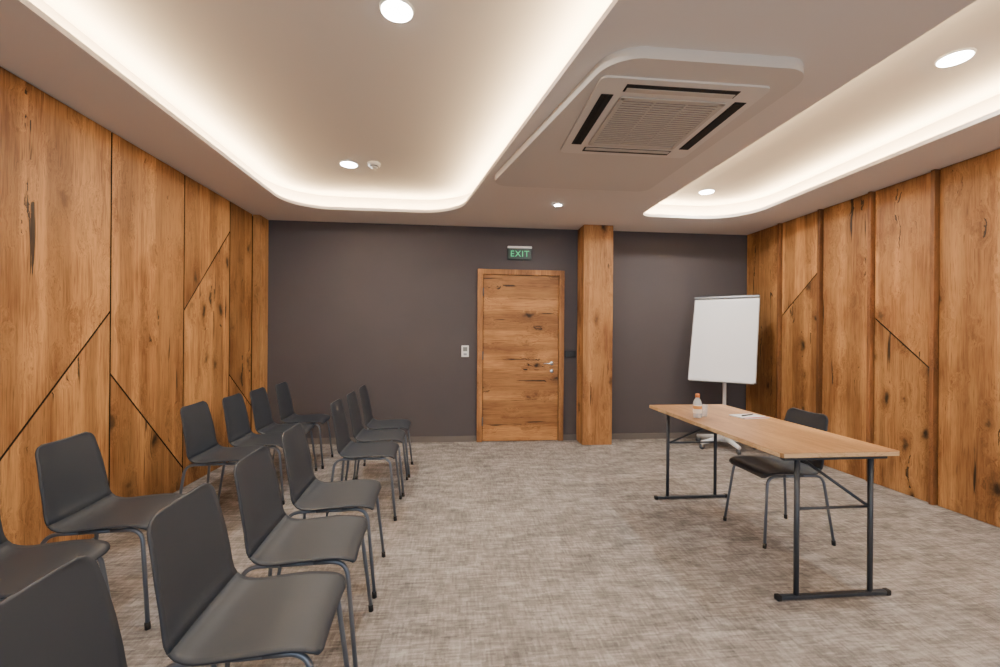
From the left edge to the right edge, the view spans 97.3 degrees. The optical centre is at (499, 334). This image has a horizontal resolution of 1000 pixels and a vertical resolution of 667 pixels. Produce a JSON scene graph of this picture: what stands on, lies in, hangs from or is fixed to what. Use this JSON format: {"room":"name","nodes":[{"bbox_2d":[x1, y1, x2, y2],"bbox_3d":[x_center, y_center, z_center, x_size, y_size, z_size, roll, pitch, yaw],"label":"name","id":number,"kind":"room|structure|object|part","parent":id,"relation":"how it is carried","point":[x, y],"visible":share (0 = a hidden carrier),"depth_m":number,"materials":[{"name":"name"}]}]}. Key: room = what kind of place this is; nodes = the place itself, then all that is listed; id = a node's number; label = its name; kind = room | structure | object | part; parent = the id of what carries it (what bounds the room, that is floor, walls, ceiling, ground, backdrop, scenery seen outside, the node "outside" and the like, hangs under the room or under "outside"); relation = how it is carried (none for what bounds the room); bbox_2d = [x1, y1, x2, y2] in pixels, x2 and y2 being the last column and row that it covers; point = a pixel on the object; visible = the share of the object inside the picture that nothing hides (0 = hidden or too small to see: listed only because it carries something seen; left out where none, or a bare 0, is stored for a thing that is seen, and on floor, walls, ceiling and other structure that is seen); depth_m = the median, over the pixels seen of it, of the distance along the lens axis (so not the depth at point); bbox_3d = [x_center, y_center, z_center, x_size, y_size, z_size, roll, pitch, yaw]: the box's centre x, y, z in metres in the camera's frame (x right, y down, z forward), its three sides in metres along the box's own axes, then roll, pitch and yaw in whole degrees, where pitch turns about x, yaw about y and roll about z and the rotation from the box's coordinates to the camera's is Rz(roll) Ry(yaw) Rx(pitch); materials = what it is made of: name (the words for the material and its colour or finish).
{"room":"conference room","nodes":[
{"label":"conference room","id":0,"kind":"room"},
{"bbox_2d":[0,67,252,544],"bbox_3d":[-2.468,-0.029,1.301,0.120,2.620,7.670,0,0,-6],"label":"wall","id":1,"kind":"structure","parent":0,"point":[126,281],"depth_m":2.86,"materials":[{"name":"brown wood"}]},
{"bbox_3d":[-2.545,0.568,2.505,0.030,1.417,0.768,0,0,-6],"label":"wood panel","id":2,"kind":"part","parent":1,"relation":"part of","materials":[{"name":"brown wood"}]},
{"bbox_3d":[-2.538,-0.317,2.505,0.030,2.037,0.768,0,0,-6],"label":"wood panel","id":3,"kind":"part","parent":1,"relation":"part of","materials":[{"name":"brown wood"}]},
{"bbox_3d":[-2.623,0.772,3.281,0.030,1.007,0.768,0,0,-6],"label":"wood panel","id":4,"kind":"part","parent":1,"relation":"part of","materials":[{"name":"brown wood"}]},
{"bbox_3d":[-2.616,-0.123,3.281,0.030,2.427,0.768,0,0,-6],"label":"wood panel","id":5,"kind":"part","parent":1,"relation":"part of","materials":[{"name":"brown wood"}]},
{"bbox_3d":[-2.692,0.127,4.037,0.030,2.297,0.728,0,0,-6],"label":"wood panel","id":6,"kind":"part","parent":1,"relation":"part of","materials":[{"name":"brown wood"}]},
{"bbox_3d":[-2.684,-0.778,4.037,0.030,1.117,0.728,0,0,-6],"label":"wood panel","id":7,"kind":"part","parent":1,"relation":"part of","materials":[{"name":"brown wood"}]},
{"bbox_3d":[-2.756,0.840,4.645,0.030,0.868,0.468,0,0,-6],"label":"wood panel","id":8,"kind":"part","parent":1,"relation":"part of","materials":[{"name":"brown wood"}]},
{"bbox_3d":[-2.748,-0.283,4.645,0.030,2.108,0.468,0,0,-6],"label":"wood panel","id":9,"kind":"part","parent":1,"relation":"part of","materials":[{"name":"brown wood"}]},
{"bbox_2d":[0,0,999,234],"bbox_3d":[0.579,-1.425,1.648,6.390,0.220,7.970,0,0,-6],"label":"ceiling","id":10,"kind":"structure","parent":0,"point":[260,104],"depth_m":2.65,"materials":[{"name":"white paint"}]},
{"bbox_2d":[339,160,357,167],"bbox_3d":[-1.332,-1.504,3.878,0.160,0.012,0.160,0,0,-6],"label":"recessed light","id":11,"kind":"object","parent":10,"relation":"in","point":[346,163],"visible":1,"depth_m":3.86,"materials":[{"name":"white plastic"}]},
{"bbox_2d":[368,161,380,168],"bbox_3d":[-1.104,-1.486,3.860,0.110,0.045,0.110,0,0,-6],"label":"smoke detector","id":12,"kind":"object","parent":10,"relation":"attached to","point":[372,164],"visible":1,"depth_m":3.83,"materials":[{"name":"white plastic"}]},
{"bbox_2d":[379,0,413,22],"bbox_3d":[-0.476,-1.498,2.032,0.160,0.012,0.160,0,0,-6],"label":"recessed light","id":13,"kind":"object","parent":10,"relation":"in","point":[398,11],"visible":1,"depth_m":2.02,"materials":[{"name":"white plastic"}]},
{"bbox_2d":[495,46,803,191],"bbox_3d":[0.729,-1.287,2.909,1.393,0.055,1.790,0,0,-6],"label":"ceiling panel","id":14,"kind":"object","parent":10,"relation":"attached to","point":[539,162],"visible":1,"depth_m":2.56,"materials":[{"name":"beige paint"}]},
{"bbox_2d":[561,75,769,157],"bbox_3d":[0.894,-1.249,2.618,0.890,0.019,0.890,0,0,-6],"label":"air conditioner","id":15,"kind":"object","parent":14,"relation":"attached to","point":[622,115],"visible":1,"depth_m":2.49,"materials":[{"name":"white plastic"}]},
{"bbox_2d":[588,96,725,149],"bbox_3d":[0.894,-1.242,2.618,0.584,0.006,0.584,0,0,-6],"label":"grille","id":16,"kind":"object","parent":15,"relation":"attached to","point":[648,122],"depth_m":2.56,"materials":[{"name":"beige plastic"}]},
{"bbox_2d":[698,189,714,193],"bbox_3d":[2.130,-1.477,4.538,0.160,0.012,0.160,0,0,-6],"label":"recessed light","id":17,"kind":"object","parent":10,"relation":"in","point":[704,191],"visible":1,"depth_m":4.51,"materials":[{"name":"white plastic"}]},
{"bbox_2d":[934,47,976,67],"bbox_3d":[2.425,-1.475,2.346,0.160,0.012,0.160,0,0,-6],"label":"recessed light","id":18,"kind":"object","parent":10,"relation":"in","point":[958,56],"visible":1,"depth_m":2.33,"materials":[{"name":"white plastic"}]},
{"bbox_2d":[267,220,746,437],"bbox_3d":[0.195,-0.009,5.465,6.190,2.620,0.100,0,0,-6],"label":"wall","id":19,"kind":"structure","parent":0,"point":[389,309],"depth_m":5.32,"materials":[{"name":"grey paint"}]},
{"bbox_2d":[461,345,468,356],"bbox_3d":[-0.423,0.197,5.344,0.090,0.140,0.021,0,0,-6],"label":"wall control","id":20,"kind":"object","parent":19,"relation":"attached to","point":[464,348],"visible":1,"depth_m":5.34,"materials":[{"name":"white plastic"}]},
{"bbox_2d":[307,432,713,443],"bbox_3d":[0.225,1.267,5.412,5.920,0.070,0.012,0,0,-6],"label":"baseboard","id":21,"kind":"structure","parent":19,"relation":"attached to","point":[417,439],"depth_m":5.35,"materials":[{"name":"wood"}]},
{"bbox_2d":[507,246,531,259],"bbox_3d":[0.242,-1.007,5.401,0.300,0.162,0.035,0,0,-6],"label":"exit sign","id":22,"kind":"object","parent":19,"relation":"attached to","point":[514,252],"visible":1,"depth_m":5.39,"materials":[{"name":"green plastic"}]},
{"bbox_2d":[476,269,564,441],"bbox_3d":[0.258,0.252,5.374,1.070,2.100,0.094,0,0,-6],"label":"door","id":23,"kind":"structure","parent":19,"relation":"in","point":[520,313],"depth_m":5.39,"materials":[{"name":"brown wood"}]},
{"bbox_2d":[565,351,575,356],"bbox_3d":[0.875,0.237,5.474,0.140,0.080,0.014,0,0,-6],"label":"light switch","id":24,"kind":"object","parent":19,"relation":"attached to","point":[567,353],"visible":1,"depth_m":5.47,"materials":[{"name":"black plastic"}]},
{"bbox_2d":[92,438,999,666],"bbox_3d":[0.557,1.354,1.648,6.390,0.100,7.970,0,0,-6],"label":"floor","id":25,"kind":"structure","parent":0,"point":[539,553],"depth_m":2.45,"materials":[{"name":"carpet"}]},
{"bbox_2d":[0,518,111,601],"bbox_3d":[-1.759,0.883,1.566,0.486,0.809,0.426,0,0,-11],"label":"shell chair","id":26,"kind":"object","parent":25,"relation":"on","point":[20,565],"visible":0.65,"depth_m":1.67,"materials":[{"name":"grey plastic"}]},
{"bbox_3d":[-1.949,0.648,1.531,0.097,0.343,0.397,0,0,-11],"label":"backrest","id":27,"kind":"part","parent":26,"relation":"part of","materials":[{"name":"grey plastic"}]},
{"bbox_3d":[-1.640,1.065,1.765,0.179,0.424,0.041,0,0,-23],"label":"leg","id":28,"kind":"part","parent":26,"relation":"part of","materials":[{"name":"grey metal"}]},
{"bbox_2d":[0,556,127,666],"bbox_3d":[-0.691,0.891,0.867,0.486,0.809,0.426,0,0,-9],"label":"shell chair","id":29,"kind":"object","parent":25,"relation":"on","point":[66,617],"visible":1,"depth_m":0.92,"materials":[{"name":"grey plastic"}]},
{"bbox_2d":[35,431,183,630],"bbox_3d":[-1.805,0.882,2.084,0.486,0.809,0.426,0,0,-11],"label":"shell chair","id":30,"kind":"object","parent":25,"relation":"on","point":[77,498],"visible":0.79,"depth_m":2.03,"materials":[{"name":"grey plastic"}]},
{"bbox_3d":[-1.920,1.062,1.888,0.192,0.424,0.041,0,0,-22],"label":"leg","id":31,"kind":"part","parent":30,"relation":"part of","materials":[{"name":"grey metal"}]},
{"bbox_3d":[-1.994,0.648,2.049,0.097,0.343,0.397,0,0,-11],"label":"backrest","id":32,"kind":"part","parent":30,"relation":"part of","materials":[{"name":"grey plastic"}]},
{"bbox_3d":[-1.768,0.860,1.923,0.120,0.018,0.018,0,0,-11],"label":"rail","id":33,"kind":"part","parent":30,"relation":"part of","materials":[{"name":"grey metal"}]},
{"bbox_3d":[-1.774,0.842,2.090,0.382,0.064,0.411,0,0,-11],"label":"seat","id":34,"kind":"part","parent":30,"relation":"part of","materials":[{"name":"grey plastic"}]},
{"bbox_3d":[-1.622,1.065,1.943,0.179,0.424,0.041,0,0,2],"label":"leg","id":35,"kind":"part","parent":30,"relation":"part of","materials":[{"name":"grey metal"}]},
{"bbox_2d":[179,401,269,493],"bbox_3d":[-1.913,0.881,3.089,0.486,0.809,0.426,0,0,-9],"label":"shell chair","id":36,"kind":"object","parent":25,"relation":"on","point":[202,446],"visible":0.83,"depth_m":3.06,"materials":[{"name":"grey plastic"}]},
{"bbox_3d":[-2.035,1.061,2.896,0.192,0.424,0.041,0,0,-20],"label":"leg","id":37,"kind":"part","parent":36,"relation":"part of","materials":[{"name":"grey metal"}]},
{"bbox_3d":[-2.104,0.647,3.060,0.097,0.343,0.397,0,0,-9],"label":"backrest","id":38,"kind":"part","parent":36,"relation":"part of","materials":[{"name":"grey plastic"}]},
{"bbox_3d":[-2.087,1.061,3.237,0.192,0.424,0.041,0,0,3],"label":"leg","id":39,"kind":"part","parent":36,"relation":"part of","materials":[{"name":"grey metal"}]},
{"bbox_3d":[-1.882,0.859,2.927,0.120,0.018,0.018,0,0,-9],"label":"rail","id":40,"kind":"part","parent":36,"relation":"part of","materials":[{"name":"grey metal"}]},
{"bbox_3d":[-1.882,0.841,3.094,0.382,0.064,0.411,0,0,-9],"label":"seat","id":41,"kind":"part","parent":36,"relation":"part of","materials":[{"name":"grey plastic"}]},
{"bbox_2d":[146,483,349,666],"bbox_3d":[-0.733,0.891,1.345,0.486,0.809,0.426,0,0,-9],"label":"shell chair","id":42,"kind":"object","parent":25,"relation":"on","point":[210,613],"visible":1,"depth_m":1.30,"materials":[{"name":"grey plastic"}]},
{"bbox_3d":[-0.855,1.071,1.153,0.192,0.424,0.041,0,0,-20],"label":"leg","id":43,"kind":"part","parent":42,"relation":"part of","materials":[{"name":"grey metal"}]},
{"bbox_3d":[-0.923,0.656,1.316,0.097,0.343,0.397,0,0,-9],"label":"backrest","id":44,"kind":"part","parent":42,"relation":"part of","materials":[{"name":"grey plastic"}]},
{"bbox_3d":[-0.702,0.869,1.183,0.120,0.018,0.018,0,0,-9],"label":"rail","id":45,"kind":"part","parent":42,"relation":"part of","materials":[{"name":"grey metal"}]},
{"bbox_3d":[-0.702,0.850,1.350,0.382,0.064,0.411,0,0,-9],"label":"seat","id":46,"kind":"part","parent":42,"relation":"part of","materials":[{"name":"grey plastic"}]},
{"bbox_3d":[-0.555,1.073,1.198,0.179,0.424,0.041,0,0,4],"label":"leg","id":47,"kind":"part","parent":42,"relation":"part of","materials":[{"name":"grey metal"}]},
{"bbox_3d":[-0.607,1.073,1.539,0.179,0.424,0.041,0,0,-21],"label":"leg","id":48,"kind":"part","parent":42,"relation":"part of","materials":[{"name":"grey metal"}]},
{"bbox_2d":[217,393,284,504],"bbox_3d":[-1.904,0.882,3.512,0.486,0.809,0.426,0,0,-9],"label":"shell chair","id":49,"kind":"object","parent":25,"relation":"on","point":[239,433],"visible":0.65,"depth_m":3.47,"materials":[{"name":"grey plastic"}]},
{"bbox_3d":[-2.026,1.061,3.319,0.192,0.424,0.041,0,0,-20],"label":"leg","id":50,"kind":"part","parent":49,"relation":"part of","materials":[{"name":"grey metal"}]},
{"bbox_3d":[-2.095,0.647,3.483,0.097,0.343,0.397,0,0,-9],"label":"backrest","id":51,"kind":"part","parent":49,"relation":"part of","materials":[{"name":"grey plastic"}]},
{"bbox_3d":[-1.873,0.841,3.516,0.382,0.064,0.411,0,0,-9],"label":"seat","id":52,"kind":"part","parent":49,"relation":"part of","materials":[{"name":"grey plastic"}]},
{"bbox_3d":[-1.727,1.064,3.364,0.179,0.424,0.041,0,0,4],"label":"leg","id":53,"kind":"part","parent":49,"relation":"part of","materials":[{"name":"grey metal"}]},
{"bbox_2d":[251,215,268,433],"bbox_3d":[-2.733,-0.031,5.013,0.075,2.620,0.230,0,0,-6],"label":"pillar","id":54,"kind":"structure","parent":25,"relation":"on","point":[260,224],"depth_m":4.92,"materials":[{"name":"brown wood"}]},
{"bbox_2d":[250,387,316,470],"bbox_3d":[-1.935,0.881,3.931,0.486,0.809,0.426,0,0,-9],"label":"shell chair","id":55,"kind":"object","parent":25,"relation":"on","point":[264,423],"visible":0.74,"depth_m":3.95,"materials":[{"name":"grey plastic"}]},
{"bbox_3d":[-2.126,0.647,3.902,0.097,0.343,0.397,0,0,-9],"label":"backrest","id":56,"kind":"part","parent":55,"relation":"part of","materials":[{"name":"grey plastic"}]},
{"bbox_3d":[-1.904,0.841,3.935,0.382,0.064,0.411,0,0,-9],"label":"seat","id":57,"kind":"part","parent":55,"relation":"part of","materials":[{"name":"grey plastic"}]},
{"bbox_3d":[-1.809,1.063,4.125,0.179,0.424,0.041,0,0,-21],"label":"leg","id":58,"kind":"part","parent":55,"relation":"part of","materials":[{"name":"grey metal"}]},
{"bbox_2d":[224,446,373,666],"bbox_3d":[-0.801,0.890,1.831,0.486,0.809,0.426,0,0,-9],"label":"shell chair","id":59,"kind":"object","parent":25,"relation":"on","point":[272,538],"visible":0.97,"depth_m":1.79,"materials":[{"name":"grey plastic"}]},
{"bbox_3d":[-0.920,1.070,1.628,0.187,0.424,0.054,0,0,-9],"label":"leg","id":60,"kind":"part","parent":59,"relation":"part of","materials":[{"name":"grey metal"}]},
{"bbox_3d":[-0.991,0.656,1.802,0.097,0.343,0.397,0,0,-9],"label":"backrest","id":61,"kind":"part","parent":59,"relation":"part of","materials":[{"name":"grey plastic"}]},
{"bbox_3d":[-0.974,1.070,1.980,0.192,0.424,0.041,0,0,3],"label":"leg","id":62,"kind":"part","parent":59,"relation":"part of","materials":[{"name":"grey metal"}]},
{"bbox_3d":[-0.769,0.868,1.669,0.120,0.018,0.018,0,0,-9],"label":"rail","id":63,"kind":"part","parent":59,"relation":"part of","materials":[{"name":"grey metal"}]},
{"bbox_3d":[-0.770,0.850,1.836,0.382,0.064,0.411,0,0,-9],"label":"seat","id":64,"kind":"part","parent":59,"relation":"part of","materials":[{"name":"grey plastic"}]},
{"bbox_3d":[-0.623,1.072,1.683,0.179,0.424,0.041,0,0,4],"label":"leg","id":65,"kind":"part","parent":59,"relation":"part of","materials":[{"name":"grey metal"}]},
{"bbox_3d":[-0.674,1.072,2.025,0.179,0.424,0.041,0,0,-21],"label":"leg","id":66,"kind":"part","parent":59,"relation":"part of","materials":[{"name":"grey metal"}]},
{"bbox_2d":[272,382,333,468],"bbox_3d":[-1.961,0.881,4.400,0.486,0.809,0.426,0,0,-9],"label":"shell chair","id":67,"kind":"object","parent":25,"relation":"on","point":[287,414],"visible":0.95,"depth_m":4.39,"materials":[{"name":"grey plastic"}]},
{"bbox_3d":[-2.151,0.647,4.371,0.097,0.343,0.397,0,0,-9],"label":"backrest","id":68,"kind":"part","parent":67,"relation":"part of","materials":[{"name":"grey plastic"}]},
{"bbox_3d":[-1.930,0.841,4.405,0.382,0.064,0.411,0,0,-9],"label":"seat","id":69,"kind":"part","parent":67,"relation":"part of","materials":[{"name":"grey plastic"}]},
{"bbox_3d":[-1.783,1.063,4.253,0.179,0.424,0.041,0,0,4],"label":"leg","id":70,"kind":"part","parent":67,"relation":"part of","materials":[{"name":"grey metal"}]},
{"bbox_3d":[-1.835,1.063,4.595,0.179,0.424,0.041,0,0,-21],"label":"leg","id":71,"kind":"part","parent":67,"relation":"part of","materials":[{"name":"grey metal"}]},
{"bbox_2d":[277,423,385,598],"bbox_3d":[-0.875,0.890,2.336,0.486,0.809,0.426,0,0,-9],"label":"shell chair","id":72,"kind":"object","parent":25,"relation":"on","point":[308,494],"visible":0.97,"depth_m":2.31,"materials":[{"name":"grey plastic"}]},
{"bbox_3d":[-0.994,1.069,2.133,0.187,0.424,0.054,0,0,-9],"label":"leg","id":73,"kind":"part","parent":72,"relation":"part of","materials":[{"name":"grey metal"}]},
{"bbox_3d":[-1.066,0.655,2.307,0.097,0.343,0.397,0,0,-9],"label":"backrest","id":74,"kind":"part","parent":72,"relation":"part of","materials":[{"name":"grey plastic"}]},
{"bbox_3d":[-0.844,0.867,2.174,0.120,0.018,0.018,0,0,-9],"label":"rail","id":75,"kind":"part","parent":72,"relation":"part of","materials":[{"name":"grey metal"}]},
{"bbox_3d":[-0.844,0.849,2.341,0.382,0.064,0.411,0,0,-9],"label":"seat","id":76,"kind":"part","parent":72,"relation":"part of","materials":[{"name":"grey plastic"}]},
{"bbox_3d":[-0.697,1.072,2.188,0.179,0.424,0.041,0,0,4],"label":"leg","id":77,"kind":"part","parent":72,"relation":"part of","materials":[{"name":"grey metal"}]},
{"bbox_3d":[-0.749,1.071,2.530,0.179,0.424,0.041,0,0,-21],"label":"leg","id":78,"kind":"part","parent":72,"relation":"part of","materials":[{"name":"grey metal"}]},
{"bbox_2d":[326,399,401,520],"bbox_3d":[-0.984,0.889,3.240,0.486,0.809,0.426,0,0,-8],"label":"shell chair","id":79,"kind":"object","parent":25,"relation":"on","point":[349,450],"visible":0.96,"depth_m":3.22,"materials":[{"name":"grey plastic"}]},
{"bbox_3d":[-1.106,1.069,3.039,0.187,0.424,0.054,0,0,-8],"label":"leg","id":80,"kind":"part","parent":79,"relation":"part of","materials":[{"name":"grey metal"}]},
{"bbox_3d":[-1.175,0.654,3.215,0.097,0.343,0.397,0,0,-8],"label":"backrest","id":81,"kind":"part","parent":79,"relation":"part of","materials":[{"name":"grey plastic"}]},
{"bbox_3d":[-1.154,1.068,3.392,0.192,0.424,0.041,0,0,4],"label":"leg","id":82,"kind":"part","parent":79,"relation":"part of","materials":[{"name":"grey metal"}]},
{"bbox_3d":[-0.955,0.867,3.078,0.120,0.018,0.018,0,0,-8],"label":"rail","id":83,"kind":"part","parent":79,"relation":"part of","materials":[{"name":"grey metal"}]},
{"bbox_3d":[-0.953,0.848,3.244,0.382,0.064,0.411,0,0,-8],"label":"seat","id":84,"kind":"part","parent":79,"relation":"part of","materials":[{"name":"grey plastic"}]},
{"bbox_3d":[-0.808,1.071,3.089,0.179,0.424,0.041,0,0,5],"label":"leg","id":85,"kind":"part","parent":79,"relation":"part of","materials":[{"name":"grey metal"}]},
{"bbox_3d":[-0.854,1.071,3.432,0.179,0.424,0.041,0,0,-20],"label":"leg","id":86,"kind":"part","parent":79,"relation":"part of","materials":[{"name":"grey metal"}]},
{"bbox_2d":[345,391,407,496],"bbox_3d":[-1.028,0.888,3.698,0.486,0.809,0.426,0,0,-8],"label":"shell chair","id":87,"kind":"object","parent":25,"relation":"on","point":[361,435],"visible":0.91,"depth_m":3.70,"materials":[{"name":"grey plastic"}]},
{"bbox_3d":[-1.219,0.654,3.672,0.097,0.343,0.397,0,0,-8],"label":"backrest","id":88,"kind":"part","parent":87,"relation":"part of","materials":[{"name":"grey plastic"}]},
{"bbox_3d":[-1.199,1.068,3.849,0.192,0.424,0.041,0,0,4],"label":"leg","id":89,"kind":"part","parent":87,"relation":"part of","materials":[{"name":"grey metal"}]},
{"bbox_3d":[-1.154,1.068,3.508,0.192,0.424,0.041,0,0,-19],"label":"leg","id":90,"kind":"part","parent":87,"relation":"part of","materials":[{"name":"grey metal"}]},
{"bbox_3d":[-0.997,0.848,3.702,0.382,0.064,0.411,0,0,-8],"label":"seat","id":91,"kind":"part","parent":87,"relation":"part of","materials":[{"name":"grey plastic"}]},
{"bbox_3d":[-0.853,1.071,3.547,0.179,0.424,0.041,0,0,5],"label":"leg","id":92,"kind":"part","parent":87,"relation":"part of","materials":[{"name":"grey metal"}]},
{"bbox_3d":[-0.899,1.070,3.890,0.179,0.424,0.041,0,0,-20],"label":"leg","id":93,"kind":"part","parent":87,"relation":"part of","materials":[{"name":"grey metal"}]},
{"bbox_2d":[355,385,412,478],"bbox_3d":[-1.079,0.888,4.165,0.486,0.809,0.426,0,0,-8],"label":"shell chair","id":94,"kind":"object","parent":25,"relation":"on","point":[371,423],"visible":0.91,"depth_m":4.17,"materials":[{"name":"grey plastic"}]},
{"bbox_3d":[-1.270,0.654,4.140,0.097,0.343,0.397,0,0,-8],"label":"backrest","id":95,"kind":"part","parent":94,"relation":"part of","materials":[{"name":"grey plastic"}]},
{"bbox_3d":[-1.204,1.068,3.975,0.192,0.424,0.041,0,0,-19],"label":"leg","id":96,"kind":"part","parent":94,"relation":"part of","materials":[{"name":"grey metal"}]},
{"bbox_3d":[-1.048,0.847,4.169,0.382,0.064,0.411,0,0,-8],"label":"seat","id":97,"kind":"part","parent":94,"relation":"part of","materials":[{"name":"grey plastic"}]},
{"bbox_3d":[-0.904,1.070,4.014,0.179,0.424,0.041,0,0,5],"label":"leg","id":98,"kind":"part","parent":94,"relation":"part of","materials":[{"name":"grey metal"}]},
{"bbox_3d":[-0.950,1.070,4.357,0.179,0.424,0.041,0,0,-20],"label":"leg","id":99,"kind":"part","parent":94,"relation":"part of","materials":[{"name":"grey metal"}]},
{"bbox_2d":[576,225,612,444],"bbox_3d":[1.153,-0.001,5.373,0.360,2.620,0.270,0,0,-6],"label":"pillar","id":100,"kind":"structure","parent":25,"relation":"on","point":[595,242],"depth_m":5.24,"materials":[{"name":"brown wood"}]},
{"bbox_2d":[688,295,759,454],"bbox_3d":[2.654,0.428,5.194,0.694,1.784,0.667,0,0,35],"label":"flip chart","id":101,"kind":"object","parent":25,"relation":"on","point":[725,329],"visible":0.87,"depth_m":5.08,"materials":[{"name":"white metal"}]},
{"bbox_3d":[2.530,1.223,5.325,0.064,0.090,0.306,0,0,-38],"label":"leg","id":102,"kind":"part","parent":101,"relation":"part of","materials":[{"name":"white metal"}]},
{"bbox_3d":[2.466,1.222,5.132,0.306,0.090,0.064,0,0,-16],"label":"leg","id":103,"kind":"part","parent":101,"relation":"part of","materials":[{"name":"white metal"}]},
{"bbox_2d":[689,379,753,384],"bbox_3d":[2.471,0.523,4.938,0.660,0.022,0.038,0,0,35],"label":"tray","id":104,"kind":"object","parent":101,"relation":"on","point":[739,381],"depth_m":4.89,"materials":[{"name":"white metal"}]},
{"bbox_3d":[2.596,0.042,5.108,0.694,0.981,0.382,0,0,35],"label":"board frame","id":105,"kind":"part","parent":101,"relation":"part of","materials":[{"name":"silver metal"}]},
{"bbox_3d":[2.637,1.224,5.007,0.217,0.090,0.276,0,0,35],"label":"leg","id":106,"kind":"part","parent":101,"relation":"part of","materials":[{"name":"white metal"}]},
{"bbox_2d":[649,404,899,601],"bbox_3d":[1.597,0.943,2.882,0.635,0.740,1.477,0,0,-6],"label":"folding table","id":107,"kind":"object","parent":25,"relation":"on","point":[789,441],"visible":0.98,"depth_m":2.32,"materials":[{"name":"brown wood"}]},
{"bbox_3d":[1.342,0.951,3.518,0.024,0.680,0.025,0,0,-6],"label":"leg","id":108,"kind":"part","parent":107,"relation":"part of","materials":[{"name":"grey metal"}]},
{"bbox_2d":[693,394,701,417],"bbox_3d":[1.358,0.488,3.027,0.058,0.166,0.058,0,0,-6],"label":"water bottle","id":109,"kind":"object","parent":107,"relation":"on","point":[697,404],"visible":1,"depth_m":3.01,"materials":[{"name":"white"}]},
{"bbox_3d":[1.740,0.954,3.557,0.024,0.680,0.025,0,0,-6],"label":"leg","id":110,"kind":"part","parent":107,"relation":"part of","materials":[{"name":"grey metal"}]},
{"bbox_2d":[729,414,768,418],"bbox_3d":[1.744,0.570,3.085,0.200,0.008,0.150,0,0,-14],"label":"notepad","id":111,"kind":"object","parent":107,"relation":"on","point":[754,416],"visible":0.92,"depth_m":3.06,"materials":[{"name":"white paper"}]},
{"bbox_3d":[1.472,0.952,2.184,0.024,0.680,0.025,0,0,-6],"label":"leg","id":112,"kind":"part","parent":107,"relation":"part of","materials":[{"name":"grey metal"}]},
{"bbox_3d":[1.870,0.955,2.223,0.024,0.680,0.025,0,0,-6],"label":"leg","id":113,"kind":"part","parent":107,"relation":"part of","materials":[{"name":"grey metal"}]},
{"bbox_2d":[723,408,835,548],"bbox_3d":[1.843,0.911,2.934,0.486,0.809,0.426,0,0,-6],"label":"shell chair","id":114,"kind":"object","parent":25,"relation":"on","point":[773,466],"visible":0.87,"depth_m":2.89,"materials":[{"name":"grey plastic"}]},
{"bbox_3d":[1.671,1.090,3.091,0.179,0.424,0.041,0,0,7],"label":"leg","id":115,"kind":"part","parent":114,"relation":"part of","materials":[{"name":"grey metal"}]},
{"bbox_3d":[1.704,1.091,2.747,0.179,0.424,0.041,0,0,-18],"label":"leg","id":116,"kind":"part","parent":114,"relation":"part of","materials":[{"name":"grey metal"}]},
{"bbox_3d":[1.813,0.870,2.931,0.382,0.064,0.411,0,0,-6],"label":"seat","id":117,"kind":"part","parent":114,"relation":"part of","materials":[{"name":"grey plastic"}]},
{"bbox_3d":[1.972,1.093,3.120,0.192,0.424,0.041,0,0,-17],"label":"leg","id":118,"kind":"part","parent":114,"relation":"part of","materials":[{"name":"grey metal"}]},
{"bbox_3d":[1.853,0.888,2.769,0.120,0.018,0.018,0,0,-6],"label":"rail","id":119,"kind":"part","parent":114,"relation":"part of","materials":[{"name":"grey metal"}]},
{"bbox_3d":[2.038,0.679,2.953,0.097,0.343,0.397,0,0,-6],"label":"backrest","id":120,"kind":"part","parent":114,"relation":"part of","materials":[{"name":"grey plastic"}]},
{"bbox_3d":[2.006,1.093,2.777,0.192,0.424,0.041,0,0,6],"label":"leg","id":121,"kind":"part","parent":114,"relation":"part of","materials":[{"name":"grey metal"}]},
{"bbox_2d":[746,148,999,527],"bbox_3d":[3.595,0.018,1.894,0.155,2.620,7.670,0,0,-6],"label":"wall","id":122,"kind":"structure","parent":0,"point":[879,313],"depth_m":3.70,"materials":[{"name":"brown wood"}]},
{"bbox_3d":[3.225,0.015,5.399,0.030,2.612,0.568,0,0,-6],"label":"wood panel","id":123,"kind":"part","parent":122,"relation":"part of","materials":[{"name":"brown wood"}]},
{"bbox_3d":[3.280,0.332,4.807,0.030,1.978,0.518,0,0,-6],"label":"wood panel","id":124,"kind":"part","parent":122,"relation":"part of","materials":[{"name":"brown wood"}]},
{"bbox_3d":[3.289,-0.759,4.807,0.030,1.062,0.518,0,0,-6],"label":"wood panel","id":125,"kind":"part","parent":122,"relation":"part of","materials":[{"name":"brown wood"}]},
{"bbox_3d":[3.338,0.016,4.245,0.030,2.612,0.508,0,0,-6],"label":"wood panel","id":126,"kind":"part","parent":122,"relation":"part of","materials":[{"name":"brown wood"}]},
{"bbox_3d":[3.386,0.588,3.702,0.030,1.468,0.478,0,0,-6],"label":"wood panel","id":127,"kind":"part","parent":122,"relation":"part of","materials":[{"name":"brown wood"}]},
{"bbox_3d":[3.395,-0.510,3.702,0.030,1.558,0.478,0,0,-6],"label":"wood panel","id":128,"kind":"part","parent":122,"relation":"part of","materials":[{"name":"brown wood"}]},
{"bbox_3d":[3.443,0.017,3.170,0.030,2.612,0.488,0,0,-6],"label":"wood panel","id":129,"kind":"part","parent":122,"relation":"part of","materials":[{"name":"brown wood"}]}
]}

